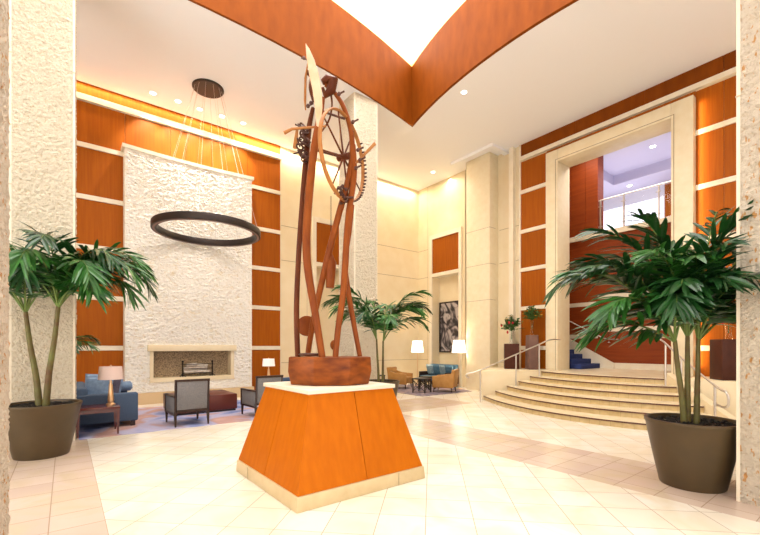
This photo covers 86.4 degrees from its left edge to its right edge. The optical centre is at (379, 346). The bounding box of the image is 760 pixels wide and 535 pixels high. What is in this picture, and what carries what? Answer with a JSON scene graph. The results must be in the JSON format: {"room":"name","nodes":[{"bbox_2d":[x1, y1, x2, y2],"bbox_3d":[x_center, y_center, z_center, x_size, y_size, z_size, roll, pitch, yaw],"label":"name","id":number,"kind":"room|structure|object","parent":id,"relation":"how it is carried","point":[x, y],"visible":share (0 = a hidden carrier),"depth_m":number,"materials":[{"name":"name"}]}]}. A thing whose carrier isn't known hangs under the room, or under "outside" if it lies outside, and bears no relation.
{"room":"hotel lobby","nodes":[
{"label":"hotel lobby","id":0,"kind":"room"},
{"bbox_2d":[8,70,417,389],"bbox_3d":[-5.667,-2.700,12.690,19.000,8.600,0.600,0,0,-38],"label":"wall","id":1,"kind":"structure","parent":0,"point":[106,119],"depth_m":13.67,"materials":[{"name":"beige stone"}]},
{"bbox_2d":[283,45,375,385],"bbox_3d":[-0.620,-1.637,5.041,1.145,4.184,0.916,0,0,-10],"label":"sculpture","id":2,"kind":"object","parent":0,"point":[307,368],"visible":1,"depth_m":4.97,"materials":[{"name":"wood"}]},
{"bbox_2d":[8,383,759,534],"bbox_3d":[-0.304,1.650,5.776,18.600,0.100,17.500,0,0,-38],"label":"floor","id":3,"kind":"structure","parent":0,"point":[490,468],"depth_m":4.61,"materials":[{"name":"tile"}]},
{"bbox_2d":[0,0,10,534],"bbox_3d":[-2.991,-2.700,2.586,0.906,8.600,0.812,0,0,-38],"label":"stone column","id":4,"kind":"structure","parent":3,"relation":"on","point":[5,381],"depth_m":2.87,"materials":[{"name":"beige stone"}]},
{"bbox_2d":[8,0,76,439],"bbox_3d":[-5.796,-2.700,6.992,0.910,8.600,0.814,0,0,-38],"label":"stone column","id":5,"kind":"structure","parent":3,"relation":"on","point":[42,37],"depth_m":6.68,"materials":[{"name":"beige stone"}]},
{"bbox_2d":[8,222,158,460],"bbox_3d":[-5.025,0.009,6.006,3.270,3.181,2.591,0,0,0],"label":"potted palm","id":6,"kind":"object","parent":3,"relation":"on","point":[40,429],"visible":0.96,"depth_m":5.70,"materials":[{"name":"green plant"}]},
{"bbox_2d":[8,399,82,460],"bbox_3d":[-5.007,1.215,6.000,0.970,0.770,0.970,0,0,0],"label":"planter","id":7,"kind":"object","parent":6,"relation":"attached to","point":[38,430],"depth_m":5.72,"materials":[{"name":"brown ceramic"}]},
{"bbox_2d":[76,335,101,353],"bbox_3d":[-7.601,0.581,9.358,2.204,2.039,1.227,0,0,0],"label":"potted palm","id":8,"kind":"object","parent":3,"relation":"on","point":[79,342],"visible":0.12,"depth_m":9.38,"materials":[{"name":"green plant"}]},
{"bbox_2d":[79,400,258,439],"bbox_3d":[-3.977,1.594,10.128,5.770,0.012,3.520,0,0,-38],"label":"area rug","id":9,"kind":"object","parent":3,"relation":"on","point":[150,419],"visible":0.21,"depth_m":8.52,"materials":[{"name":"purple carpet"}]},
{"bbox_2d":[76,403,119,437],"bbox_3d":[-5.202,1.338,7.457,0.660,0.500,0.600,0,0,-38],"label":"end table","id":10,"kind":"object","parent":9,"relation":"on","point":[96,408],"visible":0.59,"depth_m":7.33,"materials":[{"name":"red wood"}]},
{"bbox_2d":[98,365,123,404],"bbox_3d":[-5.079,0.712,7.641,0.410,0.753,0.410,0,0,-38],"label":"table lamp","id":11,"kind":"object","parent":10,"relation":"on","point":[110,372],"visible":1,"depth_m":7.54,"materials":[{"name":"gold metal"}]},
{"bbox_2d":[76,382,137,430],"bbox_3d":[-5.964,1.188,8.725,1.080,0.800,2.050,0,0,-38],"label":"fabric sofa","id":12,"kind":"object","parent":9,"relation":"on","point":[127,401],"visible":0.54,"depth_m":7.95,"materials":[{"name":"blue fabric"}]},
{"bbox_2d":[85,374,97,377],"bbox_3d":[-5.906,0.800,8.429,0.500,0.489,0.217,0,0,-3],"label":"throw pillow","id":13,"kind":"object","parent":12,"relation":"on","point":[86,375],"visible":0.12,"depth_m":8.41,"materials":[{"name":"blue fabric"}]},
{"bbox_2d":[85,377,112,393],"bbox_3d":[-5.706,0.860,8.204,0.540,0.505,0.238,0,0,-9],"label":"throw pillow","id":14,"kind":"object","parent":12,"relation":"on","point":[94,386],"visible":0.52,"depth_m":8.14,"materials":[{"name":"blue fabric"}]},
{"bbox_2d":[113,379,120,392],"bbox_3d":[-5.802,0.880,8.687,0.480,0.461,0.222,0,0,8],"label":"throw pillow","id":15,"kind":"object","parent":12,"relation":"on","point":[116,383],"visible":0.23,"depth_m":8.63,"materials":[{"name":"purple fabric"}]},
{"bbox_2d":[121,381,132,390],"bbox_3d":[-6.303,0.920,9.349,1.000,0.220,0.217,0,0,-38],"label":"bolster pillow","id":16,"kind":"object","parent":12,"relation":"on","point":[127,385],"visible":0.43,"depth_m":9.52,"materials":[{"name":"blue fabric"}]},
{"bbox_2d":[163,393,204,415],"bbox_3d":[-4.829,1.378,9.986,0.724,0.420,1.200,0,0,-38],"label":"leather ottoman","id":17,"kind":"object","parent":9,"relation":"on","point":[194,412],"visible":0.23,"depth_m":9.61,"materials":[{"name":"red leather"}]},
{"bbox_2d":[165,378,209,427],"bbox_3d":[-4.029,1.118,8.470,0.684,0.940,0.835,0,0,-40],"label":"upholstered armchair","id":18,"kind":"object","parent":9,"relation":"on","point":[190,395],"visible":1,"depth_m":8.18,"materials":[{"name":"black"}]},
{"bbox_2d":[209,390,236,411],"bbox_3d":[-4.244,1.378,10.440,0.724,0.420,1.200,0,0,-38],"label":"leather ottoman","id":19,"kind":"object","parent":9,"relation":"on","point":[219,400],"visible":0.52,"depth_m":10.01,"materials":[{"name":"red leather"}]},
{"bbox_2d":[240,375,282,413],"bbox_3d":[-2.768,1.118,9.498,0.684,0.940,0.835,0,0,-42],"label":"upholstered armchair","id":20,"kind":"object","parent":9,"relation":"on","point":[248,397],"visible":0.59,"depth_m":9.16,"materials":[{"name":"black fabric"}]},
{"bbox_2d":[121,142,253,404],"bbox_3d":[-5.628,-1.950,12.159,3.610,7.100,0.446,0,0,-38],"label":"stone fireplace","id":21,"kind":"object","parent":3,"relation":"on","point":[202,313],"depth_m":11.98,"materials":[{"name":"beige stone"}]},
{"bbox_2d":[184,370,209,373],"bbox_3d":[-5.543,0.748,12.285,0.742,0.110,0.108,0,0,-38],"label":"birch log","id":22,"kind":"object","parent":21,"relation":"in","point":[186,371],"visible":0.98,"depth_m":12.19,"materials":[{"name":"white wood"}]},
{"bbox_2d":[236,381,424,512],"bbox_3d":[-0.655,1.028,5.090,1.728,1.143,1.728,0,0,-38],"label":"plinth","id":23,"kind":"object","parent":3,"relation":"on","point":[306,447],"visible":0.94,"depth_m":4.49,"materials":[{"name":"wood"}]},
{"bbox_2d":[339,92,377,378],"bbox_3d":[-0.623,-2.700,11.650,0.860,8.600,0.831,0,0,-38],"label":"stone column","id":24,"kind":"structure","parent":3,"relation":"on","point":[362,268],"depth_m":11.36,"materials":[{"name":"beige stone"}]},
{"bbox_2d":[321,285,432,396],"bbox_3d":[-0.055,0.062,9.791,2.484,3.076,2.157,0,0,-30],"label":"potted palm","id":25,"kind":"object","parent":3,"relation":"on","point":[375,321],"visible":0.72,"depth_m":9.67,"materials":[{"name":"green plant"}]},
{"bbox_2d":[369,379,399,396],"bbox_3d":[0.017,1.205,9.776,0.920,0.790,0.920,0,0,0],"label":"planter","id":26,"kind":"object","parent":25,"relation":"on","point":[391,381],"depth_m":9.71,"materials":[{"name":"brown metal"}]},
{"bbox_2d":[397,384,470,396],"bbox_3d":[1.452,1.594,15.301,2.850,0.012,3.400,0,0,-38],"label":"area rug","id":27,"kind":"object","parent":3,"relation":"on","point":[401,388],"visible":0.53,"depth_m":14.45,"materials":[{"name":"purple carpet"}]},
{"bbox_2d":[387,367,412,388],"bbox_3d":[0.776,1.189,15.774,0.825,0.802,0.740,0,0,26],"label":"chair","id":28,"kind":"object","parent":27,"relation":"on","point":[393,373],"visible":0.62,"depth_m":15.51,"materials":[{"name":"leather"}]},
{"bbox_2d":[411,341,423,385],"bbox_3d":[1.557,0.670,16.837,0.520,1.860,0.520,0,0,-38],"label":"floor lamp","id":29,"kind":"object","parent":27,"relation":"on","point":[417,346],"visible":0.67,"depth_m":16.66,"materials":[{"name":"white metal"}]},
{"bbox_2d":[412,377,431,392],"bbox_3d":[1.466,1.338,14.198,0.520,0.500,0.520,0,0,32],"label":"side table","id":30,"kind":"object","parent":27,"relation":"on","point":[419,379],"visible":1,"depth_m":14.11,"materials":[{"name":"black wood"}]},
{"bbox_2d":[419,376,435,389],"bbox_3d":[1.801,1.348,15.381,0.480,0.480,0.480,0,0,42],"label":"side table","id":31,"kind":"object","parent":27,"relation":"on","point":[419,376],"visible":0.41,"depth_m":15.21,"materials":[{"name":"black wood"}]},
{"bbox_2d":[419,364,458,386],"bbox_3d":[2.387,1.148,16.469,0.780,0.880,1.520,0,0,-38],"label":"settee","id":32,"kind":"object","parent":27,"relation":"on","point":[421,373],"visible":0.29,"depth_m":16.69,"materials":[{"name":"teal fabric"}]},
{"bbox_2d":[426,364,433,373],"bbox_3d":[2.099,0.920,16.840,0.216,0.423,0.420,0,0,-32],"label":"throw pillow","id":33,"kind":"object","parent":32,"relation":"on","point":[429,367],"visible":0.92,"depth_m":16.75,"materials":[{"name":"blue fabric"}]},
{"bbox_2d":[433,364,440,374],"bbox_3d":[2.344,0.920,16.524,0.216,0.423,0.420,0,0,-38],"label":"throw pillow","id":34,"kind":"object","parent":32,"relation":"on","point":[436,369],"visible":0.88,"depth_m":16.46,"materials":[{"name":"teal fabric"}]},
{"bbox_2d":[439,365,445,374],"bbox_3d":[2.565,0.920,16.240,0.216,0.423,0.420,0,0,-44],"label":"throw pillow","id":35,"kind":"object","parent":32,"relation":"on","point":[441,367],"visible":0.72,"depth_m":16.20,"materials":[{"name":"blue fabric"}]},
{"bbox_2d":[445,365,453,372],"bbox_3d":[2.755,0.920,15.995,0.420,0.423,0.216,0,0,41],"label":"throw pillow","id":36,"kind":"object","parent":32,"relation":"on","point":[448,368],"visible":0.64,"depth_m":15.92,"materials":[{"name":"teal fabric"}]},
{"bbox_2d":[432,369,458,392],"bbox_3d":[2.353,1.189,14.459,0.825,0.802,0.740,0,0,23],"label":"chair","id":37,"kind":"object","parent":27,"relation":"on","point":[445,380],"visible":0.99,"depth_m":14.14,"materials":[{"name":"leather"}]},
{"bbox_2d":[452,340,465,388],"bbox_3d":[2.995,0.670,15.359,0.540,1.860,0.540,0,0,-38],"label":"floor lamp","id":38,"kind":"object","parent":27,"relation":"on","point":[458,345],"visible":0.91,"depth_m":15.16,"materials":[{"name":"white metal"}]},
{"bbox_2d":[466,152,497,390],"bbox_3d":[3.794,-2.700,15.092,0.504,8.600,1.088,0,0,-38],"label":"pier","id":39,"kind":"object","parent":3,"relation":"on","point":[482,171],"visible":0.84,"depth_m":14.84,"materials":[{"name":"stone"}]},
{"bbox_2d":[483,370,735,429],"bbox_3d":[5.540,1.105,10.149,4.005,0.990,6.253,0,0,-38],"label":"curved staircase","id":40,"kind":"structure","parent":3,"relation":"on","point":[613,399],"depth_m":9.48,"materials":[{"name":"yellow stone"}]},
{"bbox_2d":[465,339,560,401],"bbox_3d":[4.100,0.674,12.076,3.263,1.852,0.343,0,0,-15],"label":"handrail","id":41,"kind":"object","parent":40,"relation":"attached to","point":[515,355],"visible":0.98,"depth_m":12.00,"materials":[{"name":"grey metal"}]},
{"bbox_2d":[660,337,729,415],"bbox_3d":[6.317,0.671,8.507,0.501,1.859,4.238,0,0,26],"label":"handrail","id":42,"kind":"object","parent":40,"relation":"attached to","point":[715,387],"visible":0.74,"depth_m":7.20,"materials":[{"name":"grey metal"}]},
{"bbox_2d":[542,199,759,493],"bbox_3d":[3.447,-0.085,4.798,3.119,3.369,2.159,0,0,5],"label":"potted palm","id":43,"kind":"object","parent":3,"relation":"on","point":[695,452],"visible":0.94,"depth_m":4.47,"materials":[{"name":"green plant"}]},
{"bbox_2d":[644,413,735,493],"bbox_3d":[3.636,1.220,4.720,0.940,0.760,0.940,0,0,0],"label":"planter","id":44,"kind":"object","parent":43,"relation":"on","point":[692,454],"depth_m":4.43,"materials":[{"name":"brown ceramic"}]},
{"bbox_2d":[735,0,759,506],"bbox_3d":[4.354,-2.700,4.094,0.958,8.600,0.993,0,0,-38],"label":"stone column","id":45,"kind":"structure","parent":3,"relation":"on","point":[747,96],"depth_m":4.12,"materials":[{"name":"beige stone"}]},
{"bbox_3d":[-3.614,1.350,13.143,0.600,0.500,0.600,0,0,-38],"label":"end table","id":46,"kind":"object","parent":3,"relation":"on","visible":0},
{"bbox_2d":[262,358,274,375],"bbox_3d":[-3.614,0.724,13.143,0.400,0.753,0.400,0,0,-38],"label":"table lamp","id":47,"kind":"object","parent":46,"relation":"on","point":[266,362],"visible":0.81,"depth_m":13.00,"materials":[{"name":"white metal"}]},
{"bbox_2d":[76,0,735,190],"bbox_3d":[-0.273,-7.060,5.736,19.000,0.120,17.800,0,0,-38],"label":"ceiling","id":48,"kind":"structure","parent":0,"point":[590,56],"depth_m":10.33,"materials":[{"name":"white paint"}]},
{"bbox_2d":[150,78,260,246],"bbox_3d":[-4.646,-5.019,10.950,2.720,3.962,2.720,0,0,-38],"label":"ring chandelier","id":49,"kind":"object","parent":48,"relation":"hanging from","point":[208,88],"visible":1,"depth_m":10.76,"materials":[{"name":"brown metal"}]},
{"bbox_2d":[152,219,258,246],"bbox_3d":[-4.646,-3.044,10.950,2.640,0.012,2.640,0,0,-38],"label":"diffuser","id":50,"kind":"object","parent":49,"relation":"attached to","point":[154,223],"depth_m":10.97,"materials":[{"name":"brown metal"}]},
{"bbox_2d":[188,0,578,126],"bbox_3d":[-0.852,-7.923,6.111,11.501,1.854,8.411,0,0,-38],"label":"soffit","id":51,"kind":"structure","parent":48,"relation":"attached to","point":[339,44],"depth_m":10.29,"materials":[{"name":"brown wood"}]},
{"bbox_2d":[332,0,465,65],"bbox_3d":[-0.853,-8.930,6.109,11.602,0.160,8.484,0,0,-38],"label":"trim","id":52,"kind":"structure","parent":51,"relation":"attached to","point":[340,3],"depth_m":11.34,"materials":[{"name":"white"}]},
{"bbox_2d":[341,0,459,60],"bbox_3d":[-0.768,-9.040,6.048,14.200,0.060,11.100,0,0,-38],"label":"skylight","id":53,"kind":"object","parent":52,"relation":"attached to","point":[407,24],"visible":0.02,"depth_m":11.08,"materials":[{"name":"white glass"}]},
{"bbox_2d":[418,50,735,386],"bbox_3d":[7.161,-2.700,11.440,0.660,8.600,17.300,0,0,-38],"label":"wall","id":54,"kind":"structure","parent":0,"point":[521,172],"depth_m":13.78,"materials":[{"name":"beige paint"}]},
{"bbox_2d":[439,300,457,351],"bbox_3d":[3.025,-0.850,17.090,0.050,2.160,1.400,0,0,-38],"label":"framed picture","id":55,"kind":"object","parent":54,"relation":"attached to","point":[448,311],"visible":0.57,"depth_m":17.24,"materials":[{"name":"black wood"}]},
{"bbox_2d":[451,143,508,166],"bbox_3d":[3.648,-6.950,14.916,0.950,0.100,1.900,0,0,-38],"label":"trim","id":56,"kind":"structure","parent":54,"relation":"attached to","point":[492,146],"depth_m":14.42,"materials":[{"name":"white paint"}]},
{"bbox_2d":[482,367,735,416],"bbox_3d":[6.102,1.165,12.327,4.846,0.870,9.000,0,0,-38],"label":"floor","id":57,"kind":"structure","parent":0,"point":[493,378],"depth_m":12.27,"materials":[{"name":"beige stone"}]},
{"bbox_2d":[504,344,518,368],"bbox_3d":[4.423,0.310,13.632,0.470,0.840,0.420,0,0,14],"label":"pedestal","id":58,"kind":"object","parent":57,"relation":"on","point":[509,349],"visible":0.92,"depth_m":13.44,"materials":[{"name":"brown wood"}]},
{"bbox_2d":[509,331,513,343],"bbox_3d":[4.423,-0.330,13.632,0.150,0.440,0.150,0,0,-38],"label":"glass vase","id":59,"kind":"object","parent":58,"relation":"on","point":[510,332],"visible":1,"depth_m":13.59,"materials":[{"name":"white glass"}]},
{"bbox_2d":[500,315,523,333],"bbox_3d":[4.403,-0.678,13.646,0.851,0.857,0.768,0,0,-38],"label":"flower bouquet","id":60,"kind":"object","parent":59,"relation":"in","point":[510,322],"visible":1,"depth_m":13.57,"materials":[{"name":"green plant"}]},
{"bbox_2d":[525,335,538,369],"bbox_3d":[4.974,0.170,13.248,0.330,1.120,0.330,0,0,-6],"label":"pedestal","id":61,"kind":"object","parent":57,"relation":"on","point":[531,355],"visible":0.87,"depth_m":13.10,"materials":[{"name":"brown wood"}]},
{"bbox_2d":[530,320,533,334],"bbox_3d":[4.974,-0.640,13.248,0.140,0.500,0.140,0,0,-38],"label":"glass vase","id":62,"kind":"object","parent":61,"relation":"on","point":[531,321],"visible":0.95,"depth_m":13.21,"materials":[{"name":"clear glass"}]},
{"bbox_2d":[522,305,543,319],"bbox_3d":[4.961,-0.974,13.228,0.640,0.768,0.723,0,0,-38],"label":"flower bouquet","id":63,"kind":"object","parent":62,"relation":"in","point":[530,314],"visible":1,"depth_m":13.16,"materials":[{"name":"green plant"}]},
{"bbox_2d":[569,339,613,368],"bbox_3d":[6.444,-0.245,14.617,1.400,1.950,3.200,0,0,-38],"label":"stair","id":64,"kind":"structure","parent":57,"relation":"on","point":[586,358],"depth_m":14.09,"materials":[{"name":"blue carpet"}]},
{"bbox_2d":[546,95,695,375],"bbox_3d":[6.864,-2.765,11.810,0.776,6.990,3.910,0,0,-38],"label":"portal","id":65,"kind":"object","parent":57,"relation":"on","point":[678,118],"visible":0.82,"depth_m":11.91,"materials":[{"name":"stone"}]},
{"bbox_2d":[710,339,735,380],"bbox_3d":[7.735,0.280,8.987,0.500,0.900,0.460,0,0,11],"label":"pedestal","id":66,"kind":"object","parent":57,"relation":"on","point":[722,351],"visible":0.76,"depth_m":8.81,"materials":[{"name":"brown wood"}]},
{"bbox_2d":[724,323,732,338],"bbox_3d":[7.735,-0.390,8.987,0.180,0.440,0.180,0,0,-38],"label":"glass vase","id":67,"kind":"object","parent":66,"relation":"on","point":[728,329],"visible":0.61,"depth_m":8.94,"materials":[{"name":"white"}]},
{"bbox_2d":[569,156,670,370],"bbox_3d":[8.127,-2.700,13.898,0.520,8.600,9.000,0,0,-38],"label":"wall","id":68,"kind":"structure","parent":0,"point":[586,178],"depth_m":14.30,"materials":[{"name":"red wood"}]},
{"bbox_2d":[569,321,618,342],"bbox_3d":[7.168,-0.858,14.710,0.090,1.417,2.759,0,0,-38],"label":"wall rail","id":69,"kind":"object","parent":68,"relation":"attached to","point":[569,321],"visible":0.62,"depth_m":14.02,"materials":[{"name":"grey metal"}]},
{"bbox_2d":[598,181,670,229],"bbox_3d":[8.972,-4.598,12.627,0.112,1.155,4.556,0,0,-38],"label":"glass balustrade","id":70,"kind":"object","parent":68,"relation":"on","point":[613,212],"visible":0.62,"depth_m":13.39,"materials":[{"name":"white"}]},
{"bbox_2d":[603,132,670,198],"bbox_3d":[10.111,-7.175,15.436,5.100,0.450,14.000,0,0,-38],"label":"ceiling","id":71,"kind":"structure","parent":0,"point":[638,165],"depth_m":16.25,"materials":[{"name":"grey paint"}]},
{"bbox_2d":[603,182,670,224],"bbox_3d":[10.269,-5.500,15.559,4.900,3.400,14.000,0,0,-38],"label":"railing","id":72,"kind":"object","parent":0,"point":[669,182],"depth_m":17.92,"materials":[{"name":"grey metal"}]},
{"bbox_3d":[-5.571,0.746,12.371,0.702,0.106,0.108,0,0,-38],"label":"birch log","id":73,"kind":"object","parent":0,"visible":0},
{"bbox_2d":[183,366,206,370],"bbox_3d":[-5.599,0.650,12.292,0.662,0.114,0.108,0,0,-38],"label":"birch log","id":74,"kind":"object","parent":73,"relation":"on","point":[204,367],"visible":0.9,"depth_m":12.26,"materials":[{"name":"white wood"}]},
{"bbox_2d":[192,363,207,366],"bbox_3d":[-5.539,0.553,12.363,0.522,0.113,0.108,0,0,-38],"label":"birch log","id":75,"kind":"object","parent":74,"relation":"on","point":[198,364],"visible":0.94,"depth_m":12.37,"materials":[{"name":"white wood"}]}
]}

